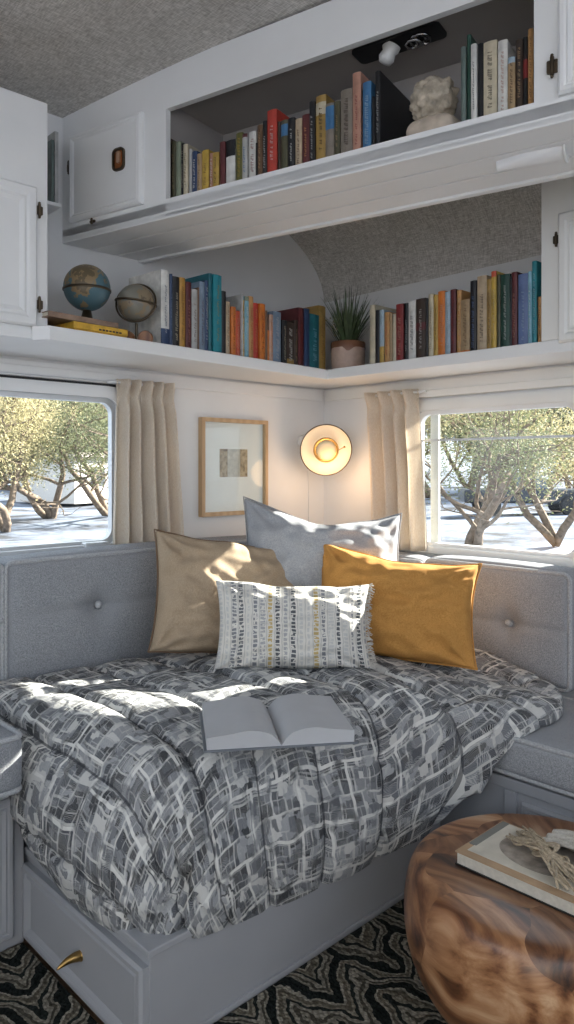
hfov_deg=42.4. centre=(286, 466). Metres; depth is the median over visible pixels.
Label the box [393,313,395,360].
book
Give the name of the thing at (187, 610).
pillow
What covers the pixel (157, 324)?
book
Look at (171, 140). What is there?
book
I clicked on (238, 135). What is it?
book
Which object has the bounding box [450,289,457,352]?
book
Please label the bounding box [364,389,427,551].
curtain
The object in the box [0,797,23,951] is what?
bench
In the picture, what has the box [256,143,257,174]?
book
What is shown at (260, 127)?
book
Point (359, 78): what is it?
book
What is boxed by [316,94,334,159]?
book
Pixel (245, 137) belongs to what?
book
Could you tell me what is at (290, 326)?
book
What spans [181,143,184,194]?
book
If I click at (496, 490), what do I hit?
juniper tree
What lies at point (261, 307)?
book
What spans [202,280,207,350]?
book
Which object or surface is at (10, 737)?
seat cushion
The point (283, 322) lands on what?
book
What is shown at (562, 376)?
trim
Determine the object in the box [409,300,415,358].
book
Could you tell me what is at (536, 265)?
book
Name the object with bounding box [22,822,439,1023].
bed base
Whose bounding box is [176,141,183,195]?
book
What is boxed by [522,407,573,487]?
juniper tree
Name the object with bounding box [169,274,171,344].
book
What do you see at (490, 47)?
book
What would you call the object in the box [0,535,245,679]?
backrest cushion
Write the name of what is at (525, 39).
book
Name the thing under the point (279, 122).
book
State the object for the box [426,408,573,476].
juniper tree
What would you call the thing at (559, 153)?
lamp cover
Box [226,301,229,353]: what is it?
book
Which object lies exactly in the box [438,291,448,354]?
book
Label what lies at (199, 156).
book
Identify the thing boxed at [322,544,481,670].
pillow
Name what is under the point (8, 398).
juniper tree
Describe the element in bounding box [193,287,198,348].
book
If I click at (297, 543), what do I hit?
pillow
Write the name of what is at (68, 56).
ceiling
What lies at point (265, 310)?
book
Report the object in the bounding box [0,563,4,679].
backrest cushion
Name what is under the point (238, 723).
open book
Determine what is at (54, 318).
picture book
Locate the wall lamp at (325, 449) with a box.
[297,424,351,520]
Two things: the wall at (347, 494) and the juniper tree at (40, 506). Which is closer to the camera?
the wall at (347, 494)
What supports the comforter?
on the bed base
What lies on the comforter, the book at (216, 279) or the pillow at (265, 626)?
the pillow at (265, 626)
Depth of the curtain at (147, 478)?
2.67 m
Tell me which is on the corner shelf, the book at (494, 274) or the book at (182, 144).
the book at (494, 274)
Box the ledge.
[47,200,60,214]
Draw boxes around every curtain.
[107,379,183,544]
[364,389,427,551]
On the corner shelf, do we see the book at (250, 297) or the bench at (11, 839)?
the book at (250, 297)
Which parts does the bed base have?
horn pull, drawer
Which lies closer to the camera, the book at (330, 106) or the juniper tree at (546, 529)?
the book at (330, 106)
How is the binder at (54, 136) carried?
on the ledge
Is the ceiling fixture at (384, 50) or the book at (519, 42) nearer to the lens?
the book at (519, 42)
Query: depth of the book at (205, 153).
2.21 m
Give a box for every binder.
[47,131,57,202]
[47,139,53,201]
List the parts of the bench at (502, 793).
rail, door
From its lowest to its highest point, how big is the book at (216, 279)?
0.283 m
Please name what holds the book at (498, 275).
on the corner shelf
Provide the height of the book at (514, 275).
0.254 m
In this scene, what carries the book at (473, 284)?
on the corner shelf
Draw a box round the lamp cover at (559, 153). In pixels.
[496,144,569,171]
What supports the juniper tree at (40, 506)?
on the snowy ground
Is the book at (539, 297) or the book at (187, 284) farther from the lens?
the book at (187, 284)
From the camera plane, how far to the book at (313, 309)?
3.00 m
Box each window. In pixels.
[0,371,116,555]
[414,389,573,558]
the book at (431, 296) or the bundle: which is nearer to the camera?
the bundle
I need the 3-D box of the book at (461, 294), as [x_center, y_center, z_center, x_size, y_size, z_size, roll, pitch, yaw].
[0.647,-0.498,2.614,0.145,0.232,0.018,0,0,-44]
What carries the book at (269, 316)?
on the corner shelf
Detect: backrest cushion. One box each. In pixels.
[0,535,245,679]
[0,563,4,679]
[398,552,431,562]
[425,555,573,692]
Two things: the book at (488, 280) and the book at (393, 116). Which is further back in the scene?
the book at (488, 280)
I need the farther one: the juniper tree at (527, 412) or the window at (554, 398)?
the juniper tree at (527, 412)
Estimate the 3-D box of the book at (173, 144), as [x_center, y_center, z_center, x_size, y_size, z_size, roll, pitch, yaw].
[-0.316,-0.911,2.338,0.018,0.188,0.136,0,0,33]
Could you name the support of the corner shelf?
attached to the wall at (276, 272)
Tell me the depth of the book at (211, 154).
2.20 m
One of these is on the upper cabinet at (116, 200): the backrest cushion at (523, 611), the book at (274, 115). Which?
the book at (274, 115)
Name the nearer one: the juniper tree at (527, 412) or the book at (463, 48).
the book at (463, 48)
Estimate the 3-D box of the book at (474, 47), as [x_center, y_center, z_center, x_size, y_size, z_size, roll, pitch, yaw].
[0.488,-0.913,1.828,0.014,0.191,0.163,0,0,33]
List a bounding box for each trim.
[0,357,322,400]
[326,365,573,400]
[399,545,573,567]
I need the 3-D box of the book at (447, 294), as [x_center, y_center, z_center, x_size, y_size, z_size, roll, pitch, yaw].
[0.611,-0.499,2.641,0.132,0.234,0.023,0,0,-44]
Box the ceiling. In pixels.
[0,0,540,302]
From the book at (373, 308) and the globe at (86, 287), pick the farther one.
the book at (373, 308)
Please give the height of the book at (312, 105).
0.176 m
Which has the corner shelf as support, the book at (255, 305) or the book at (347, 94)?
the book at (255, 305)
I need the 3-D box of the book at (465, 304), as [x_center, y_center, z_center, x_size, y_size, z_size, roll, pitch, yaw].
[0.665,-0.479,2.592,0.151,0.194,0.035,0,0,-44]
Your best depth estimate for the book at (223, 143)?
2.17 m
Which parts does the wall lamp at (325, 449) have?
wall plate, cord, lamp shade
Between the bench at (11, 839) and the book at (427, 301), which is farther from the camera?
the book at (427, 301)
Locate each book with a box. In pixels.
[42,310,117,327]
[129,269,168,343]
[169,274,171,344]
[170,138,174,197]
[171,141,175,197]
[172,276,178,345]
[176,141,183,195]
[179,277,184,346]
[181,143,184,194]
[183,144,201,193]
[185,273,211,350]
[185,282,190,347]
[189,149,194,192]
[191,281,204,349]
[191,289,196,348]
[192,151,199,191]
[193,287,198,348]
[197,153,201,190]
[199,694,357,752]
[202,149,213,188]
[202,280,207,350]
[210,153,212,186]
[212,274,220,352]
[213,152,219,186]
[220,141,225,184]
[221,291,225,352]
[226,139,235,182]
[226,294,242,355]
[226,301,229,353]
[230,306,235,354]
[236,132,243,180]
[236,311,239,355]
[242,133,248,178]
[243,296,248,356]
[243,300,243,355]
[248,296,252,357]
[249,131,257,176]
[253,303,257,358]
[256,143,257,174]
[258,124,262,174]
[258,303,264,359]
[263,121,266,172]
[265,310,266,359]
[267,109,288,171]
[267,311,280,361]
[267,314,272,360]
[267,330,268,359]
[276,307,303,365]
[278,121,280,169]
[281,119,287,168]
[281,320,286,362]
[287,320,297,364]
[287,322,293,363]
[288,117,295,166]
[295,118,301,164]
[302,114,308,162]
[303,308,308,366]
[306,305,324,368]
[309,101,315,160]
[309,313,318,367]
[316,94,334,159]
[326,102,333,156]
[334,101,340,154]
[341,88,352,152]
[353,72,369,149]
[363,81,374,146]
[370,305,395,363]
[372,96,374,144]
[375,71,414,143]
[376,310,379,362]
[380,310,395,362]
[385,312,392,361]
[390,313,394,360]
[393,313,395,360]
[396,303,403,360]
[404,303,408,358]
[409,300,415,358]
[416,298,428,357]
[426,300,428,356]
[429,294,436,355]
[434,295,437,355]
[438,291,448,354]
[445,291,449,353]
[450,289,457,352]
[455,821,573,917]
[457,290,469,352]
[461,46,466,121]
[461,299,469,351]
[467,34,477,119]
[470,280,476,350]
[471,43,477,118]
[477,275,490,349]
[478,43,483,116]
[484,39,497,115]
[487,279,490,348]
[491,271,503,347]
[497,274,500,346]
[498,39,515,111]
[501,273,510,346]
[508,56,515,108]
[510,276,511,345]
[511,272,522,344]
[516,38,522,106]
[518,273,527,344]
[523,36,527,104]
[528,28,533,103]
[528,271,531,342]
[532,261,540,342]
[538,296,541,341]
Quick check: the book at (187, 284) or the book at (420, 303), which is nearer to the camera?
the book at (187, 284)
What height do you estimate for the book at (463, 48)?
0.193 m
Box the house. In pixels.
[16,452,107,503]
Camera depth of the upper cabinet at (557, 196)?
2.27 m
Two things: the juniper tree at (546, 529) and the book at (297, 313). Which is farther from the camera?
the juniper tree at (546, 529)
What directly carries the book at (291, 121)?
on the upper cabinet at (116, 200)
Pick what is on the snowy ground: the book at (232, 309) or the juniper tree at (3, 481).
the juniper tree at (3, 481)
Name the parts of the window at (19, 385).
rail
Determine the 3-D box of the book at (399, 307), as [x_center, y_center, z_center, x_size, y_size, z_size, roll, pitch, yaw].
[0.466,-0.493,2.789,0.138,0.223,0.034,0,0,-44]
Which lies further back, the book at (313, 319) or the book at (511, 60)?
the book at (313, 319)
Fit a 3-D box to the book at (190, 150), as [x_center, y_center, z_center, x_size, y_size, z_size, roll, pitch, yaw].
[-0.258,-0.892,2.303,0.012,0.149,0.136,0,0,33]
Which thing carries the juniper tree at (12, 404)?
on the snowy ground
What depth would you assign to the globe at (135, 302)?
2.31 m
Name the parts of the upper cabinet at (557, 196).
door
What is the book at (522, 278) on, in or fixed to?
on the corner shelf
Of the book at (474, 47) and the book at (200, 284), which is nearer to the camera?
the book at (474, 47)
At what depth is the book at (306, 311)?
2.92 m
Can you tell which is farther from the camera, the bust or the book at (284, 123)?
the book at (284, 123)
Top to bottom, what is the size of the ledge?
0.012 m
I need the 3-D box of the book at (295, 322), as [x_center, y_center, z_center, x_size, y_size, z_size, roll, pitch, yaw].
[-0.009,-0.477,2.921,0.125,0.190,0.022,0,0,41]
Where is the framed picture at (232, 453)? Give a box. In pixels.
[198,417,267,516]
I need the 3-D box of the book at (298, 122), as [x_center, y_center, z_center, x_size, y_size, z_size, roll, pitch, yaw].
[0.067,-0.888,2.089,0.021,0.141,0.138,0,0,33]
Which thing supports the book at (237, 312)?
on the corner shelf
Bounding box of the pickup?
[458,474,573,515]
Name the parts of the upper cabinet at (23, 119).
door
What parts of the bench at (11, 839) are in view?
door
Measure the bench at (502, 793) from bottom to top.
0.347 m
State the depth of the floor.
1.72 m
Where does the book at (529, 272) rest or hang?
on the corner shelf
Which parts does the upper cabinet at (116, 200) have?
door, latch lever, door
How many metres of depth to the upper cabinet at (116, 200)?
2.10 m
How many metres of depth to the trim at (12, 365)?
2.76 m
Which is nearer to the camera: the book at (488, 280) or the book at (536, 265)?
the book at (536, 265)
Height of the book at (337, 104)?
0.155 m
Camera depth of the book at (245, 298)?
2.67 m
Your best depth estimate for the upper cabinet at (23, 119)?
2.04 m
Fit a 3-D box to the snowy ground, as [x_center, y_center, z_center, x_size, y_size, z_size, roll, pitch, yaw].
[-9.718,1.115,35.450,160.000,1.580,160.000,0,0,-44]
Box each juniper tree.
[0,396,95,532]
[0,400,68,484]
[0,400,107,518]
[2,398,107,452]
[37,399,107,515]
[52,403,107,449]
[424,407,573,546]
[424,408,573,545]
[424,414,461,497]
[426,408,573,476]
[428,417,495,487]
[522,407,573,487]
[522,412,572,487]
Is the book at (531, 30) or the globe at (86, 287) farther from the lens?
the globe at (86, 287)
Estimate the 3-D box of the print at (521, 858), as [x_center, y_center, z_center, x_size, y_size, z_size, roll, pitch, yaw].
[0.558,0.847,1.606,0.140,0.001,0.200,0,0,-44]
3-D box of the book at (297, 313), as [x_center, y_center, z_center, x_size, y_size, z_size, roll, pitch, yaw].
[0.002,-0.503,2.948,0.149,0.242,0.032,0,0,41]
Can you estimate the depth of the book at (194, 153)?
2.23 m
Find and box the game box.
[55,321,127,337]
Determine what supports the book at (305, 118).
on the upper cabinet at (116, 200)
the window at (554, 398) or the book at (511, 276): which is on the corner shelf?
the book at (511, 276)
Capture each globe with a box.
[62,264,110,317]
[114,284,156,341]
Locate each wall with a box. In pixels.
[0,113,323,537]
[324,255,573,698]
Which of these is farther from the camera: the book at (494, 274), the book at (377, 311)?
the book at (377, 311)
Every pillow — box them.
[147,529,293,652]
[214,580,378,670]
[243,496,401,586]
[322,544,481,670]
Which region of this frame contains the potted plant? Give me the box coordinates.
[317,285,384,368]
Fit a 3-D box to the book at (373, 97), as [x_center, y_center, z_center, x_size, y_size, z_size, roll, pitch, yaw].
[0.263,-0.887,1.971,0.008,0.139,0.154,0,0,33]
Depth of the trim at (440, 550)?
2.72 m
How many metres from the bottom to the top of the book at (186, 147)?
0.166 m
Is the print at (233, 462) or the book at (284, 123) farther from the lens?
the print at (233, 462)
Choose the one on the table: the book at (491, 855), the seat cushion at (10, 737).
the book at (491, 855)
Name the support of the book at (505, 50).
on the upper cabinet at (116, 200)
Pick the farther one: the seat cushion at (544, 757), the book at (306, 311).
the book at (306, 311)
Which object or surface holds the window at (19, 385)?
in the wall at (276, 272)
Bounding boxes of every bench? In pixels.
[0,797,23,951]
[440,771,573,825]
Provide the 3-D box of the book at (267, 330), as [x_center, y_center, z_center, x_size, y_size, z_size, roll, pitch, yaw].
[-0.117,-0.446,2.801,0.133,0.128,0.013,0,0,42]
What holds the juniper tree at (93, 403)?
on the snowy ground
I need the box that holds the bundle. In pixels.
[505,825,573,891]
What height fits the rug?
0.009 m
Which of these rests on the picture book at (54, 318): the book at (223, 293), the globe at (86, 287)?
the globe at (86, 287)
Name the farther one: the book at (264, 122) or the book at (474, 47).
the book at (264, 122)
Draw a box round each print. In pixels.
[220,449,246,476]
[499,838,573,878]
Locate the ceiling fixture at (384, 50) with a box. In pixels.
[352,21,446,65]
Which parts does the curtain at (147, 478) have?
rod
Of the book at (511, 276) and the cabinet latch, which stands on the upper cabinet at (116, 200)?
the cabinet latch
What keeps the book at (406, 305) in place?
on the corner shelf
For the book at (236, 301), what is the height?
0.237 m
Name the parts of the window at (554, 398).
rail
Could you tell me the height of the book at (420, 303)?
0.229 m
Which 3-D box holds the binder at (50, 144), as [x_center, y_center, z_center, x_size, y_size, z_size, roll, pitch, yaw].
[-0.785,-0.947,2.408,0.008,0.210,0.093,0,0,-44]
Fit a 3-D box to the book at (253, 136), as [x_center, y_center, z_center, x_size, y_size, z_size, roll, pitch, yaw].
[-0.057,-0.890,2.188,0.025,0.146,0.161,0,0,33]
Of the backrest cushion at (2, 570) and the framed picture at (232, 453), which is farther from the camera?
the framed picture at (232, 453)
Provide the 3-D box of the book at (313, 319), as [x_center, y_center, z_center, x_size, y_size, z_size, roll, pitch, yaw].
[0.055,-0.496,3.006,0.153,0.228,0.059,0,0,41]
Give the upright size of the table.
0.312 m
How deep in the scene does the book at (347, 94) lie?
1.95 m
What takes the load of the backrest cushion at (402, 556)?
attached to the wall at (347, 494)
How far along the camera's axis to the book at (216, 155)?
2.18 m
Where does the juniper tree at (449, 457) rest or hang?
on the snowy ground
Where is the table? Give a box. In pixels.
[404,813,573,1023]
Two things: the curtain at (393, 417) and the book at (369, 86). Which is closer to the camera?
the book at (369, 86)
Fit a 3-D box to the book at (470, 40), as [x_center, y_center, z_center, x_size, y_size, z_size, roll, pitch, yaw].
[0.472,-0.927,1.828,0.010,0.220,0.134,0,0,33]
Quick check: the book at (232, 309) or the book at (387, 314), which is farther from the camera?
the book at (387, 314)
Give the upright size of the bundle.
0.036 m
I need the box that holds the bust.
[406,75,460,135]
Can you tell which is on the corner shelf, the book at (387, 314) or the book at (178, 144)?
the book at (387, 314)
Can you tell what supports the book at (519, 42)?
on the upper cabinet at (116, 200)
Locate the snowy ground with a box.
[0,471,573,553]
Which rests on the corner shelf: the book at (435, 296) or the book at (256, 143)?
the book at (435, 296)
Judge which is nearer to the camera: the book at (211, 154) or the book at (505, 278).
the book at (211, 154)
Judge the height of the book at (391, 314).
0.196 m
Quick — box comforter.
[0,648,562,938]
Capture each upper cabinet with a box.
[0,87,46,353]
[62,0,573,263]
[541,176,573,342]
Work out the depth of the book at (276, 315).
2.79 m
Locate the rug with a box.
[0,899,447,1023]
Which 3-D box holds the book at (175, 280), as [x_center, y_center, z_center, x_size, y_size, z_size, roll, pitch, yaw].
[-0.410,-0.504,2.469,0.129,0.243,0.029,0,0,41]
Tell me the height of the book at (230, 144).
0.138 m
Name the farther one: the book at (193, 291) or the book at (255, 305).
the book at (255, 305)
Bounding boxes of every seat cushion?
[0,719,22,798]
[493,696,573,797]
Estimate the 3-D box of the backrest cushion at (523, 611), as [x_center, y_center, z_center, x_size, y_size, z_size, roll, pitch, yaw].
[0.763,0.537,2.629,0.166,0.417,0.586,0,0,-44]
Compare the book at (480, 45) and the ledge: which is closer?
the book at (480, 45)
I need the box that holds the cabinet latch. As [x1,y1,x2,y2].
[115,150,121,168]
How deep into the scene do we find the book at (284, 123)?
2.05 m
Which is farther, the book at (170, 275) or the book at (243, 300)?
the book at (243, 300)
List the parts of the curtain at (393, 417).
rod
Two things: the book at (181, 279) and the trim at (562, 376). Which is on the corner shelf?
the book at (181, 279)
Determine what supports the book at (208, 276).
on the corner shelf
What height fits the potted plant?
0.368 m
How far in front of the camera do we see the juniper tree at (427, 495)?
37.80 m
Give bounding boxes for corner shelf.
[0,325,573,388]
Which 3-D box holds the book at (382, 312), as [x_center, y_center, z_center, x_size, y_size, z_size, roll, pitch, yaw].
[0.411,-0.489,2.854,0.149,0.214,0.021,0,0,-44]
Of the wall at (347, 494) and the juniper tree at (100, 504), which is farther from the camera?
the juniper tree at (100, 504)
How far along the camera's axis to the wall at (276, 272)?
3.04 m
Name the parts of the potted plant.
pot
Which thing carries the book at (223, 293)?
on the corner shelf
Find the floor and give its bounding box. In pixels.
[0,939,104,1023]
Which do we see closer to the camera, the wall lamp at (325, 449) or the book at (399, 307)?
the book at (399, 307)
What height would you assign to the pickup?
1.500 m
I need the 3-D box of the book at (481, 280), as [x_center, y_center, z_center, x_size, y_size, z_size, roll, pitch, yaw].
[0.709,-0.514,2.548,0.146,0.264,0.036,0,0,-44]

